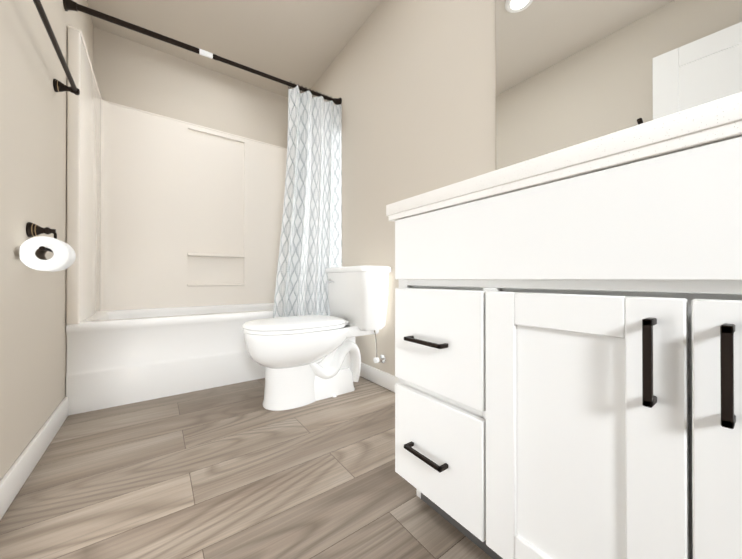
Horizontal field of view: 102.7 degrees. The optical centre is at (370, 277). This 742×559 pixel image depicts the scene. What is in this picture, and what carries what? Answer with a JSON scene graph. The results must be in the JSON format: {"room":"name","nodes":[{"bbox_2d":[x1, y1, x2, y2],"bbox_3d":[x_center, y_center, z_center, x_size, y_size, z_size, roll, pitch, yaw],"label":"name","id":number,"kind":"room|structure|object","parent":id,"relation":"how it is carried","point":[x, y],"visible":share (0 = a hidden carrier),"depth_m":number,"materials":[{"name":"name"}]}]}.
{"room":"bathroom","nodes":[
{"label":"bathroom","id":0,"kind":"room"},
{"bbox_2d":[0,0,92,480],"bbox_3d":[-1.054,-0.542,0.755,0.100,2.440,3.380,0,0,-36],"label":"wall","id":1,"kind":"structure","parent":0,"point":[33,146],"depth_m":1.06,"materials":[{"name":"beige paint"}]},
{"bbox_2d":[0,397,67,519],"bbox_3d":[-1.043,0.631,0.831,0.014,0.095,1.538,0,0,-36],"label":"baseboard","id":2,"kind":"structure","parent":1,"relation":"attached to","point":[15,477],"depth_m":1.01,"materials":[{"name":"white wood"}]},
{"bbox_2d":[18,222,75,271],"bbox_3d":[-1.110,-0.107,1.022,0.122,0.174,0.182,0,0,-36],"label":"toilet paper holder","id":3,"kind":"object","parent":1,"relation":"attached to","point":[33,251],"visible":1,"depth_m":0.98,"materials":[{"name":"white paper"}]},
{"bbox_2d":[33,0,79,94],"bbox_3d":[-1.171,-0.841,1.073,0.080,0.054,0.664,0,0,-36],"label":"towel rail","id":4,"kind":"object","parent":1,"relation":"attached to","point":[58,86],"visible":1,"depth_m":1.13,"materials":[{"name":"black metal"}]},
{"bbox_2d":[63,0,341,104],"bbox_3d":[-0.860,-1.344,1.874,1.518,0.113,0.068,0,0,-36],"label":"shower curtain rod","id":5,"kind":"object","parent":1,"relation":"attached to","point":[71,5],"visible":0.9,"depth_m":1.68,"materials":[{"name":"black metal"}]},
{"bbox_2d":[273,81,341,317],"bbox_3d":[-0.447,-0.429,2.134,0.536,1.908,0.109,0,0,-36],"label":"shower curtain","id":6,"kind":"object","parent":5,"relation":"hanging from","point":[310,249],"visible":0.83,"depth_m":2.15,"materials":[{"name":"fabric"}]},
{"bbox_2d":[93,27,287,147],"bbox_3d":[-1.358,-0.534,2.559,1.520,2.440,0.100,0,0,-36],"label":"wall","id":7,"kind":"structure","parent":0,"point":[130,73],"depth_m":2.39,"materials":[{"name":"beige paint"}]},
{"bbox_2d":[87,0,381,97],"bbox_3d":[-0.398,-1.790,1.235,1.720,0.060,3.380,0,0,-36],"label":"ceiling","id":8,"kind":"structure","parent":0,"point":[303,43],"depth_m":2.11,"materials":[{"name":"beige paint"}]},
{"bbox_2d":[0,376,491,558],"bbox_3d":[-0.398,0.710,1.224,1.720,0.060,3.380,0,0,-36],"label":"floor","id":9,"kind":"structure","parent":0,"point":[236,471],"depth_m":0.96,"materials":[{"name":"wood"}]},
{"bbox_2d":[66,25,286,414],"bbox_3d":[-1.106,-0.280,2.208,1.516,1.930,0.758,0,0,-36],"label":"shower","id":10,"kind":"object","parent":9,"relation":"on","point":[173,230],"visible":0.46,"depth_m":2.15,"materials":[{"name":"white plastic"}]},
{"bbox_2d":[242,265,390,410],"bbox_3d":[-0.324,0.307,1.736,0.800,0.750,0.476,0,0,-36],"label":"toilet","id":11,"kind":"object","parent":9,"relation":"on","point":[304,360],"visible":1,"depth_m":1.65,"materials":[{"name":"white ceramic"}]},
{"bbox_2d":[386,92,741,558],"bbox_3d":[0.559,0.135,0.667,0.620,1.085,0.960,0,0,-36],"label":"bathroom vanity","id":12,"kind":"object","parent":9,"relation":"on","point":[568,347],"visible":1,"depth_m":0.49,"materials":[{"name":"white wood"}]},
{"bbox_2d":[311,0,495,375],"bbox_3d":[0.259,-0.538,1.704,0.100,2.440,3.380,0,0,-36],"label":"wall","id":13,"kind":"structure","parent":0,"point":[411,84],"depth_m":1.72,"materials":[{"name":"beige paint"}]},
{"bbox_2d":[360,362,398,391],"bbox_3d":[0.125,0.635,1.786,0.014,0.095,1.358,0,0,-36],"label":"baseboard","id":14,"kind":"structure","parent":13,"relation":"attached to","point":[388,381],"depth_m":1.87,"materials":[{"name":"white wood"}]},
{"bbox_2d":[496,0,741,169],"bbox_3d":[0.808,-0.852,0.853,0.006,1.060,0.964,0,0,-36],"label":"mirror","id":15,"kind":"object","parent":13,"relation":"attached to","point":[569,73],"visible":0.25,"depth_m":0.95,"materials":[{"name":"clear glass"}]}
]}

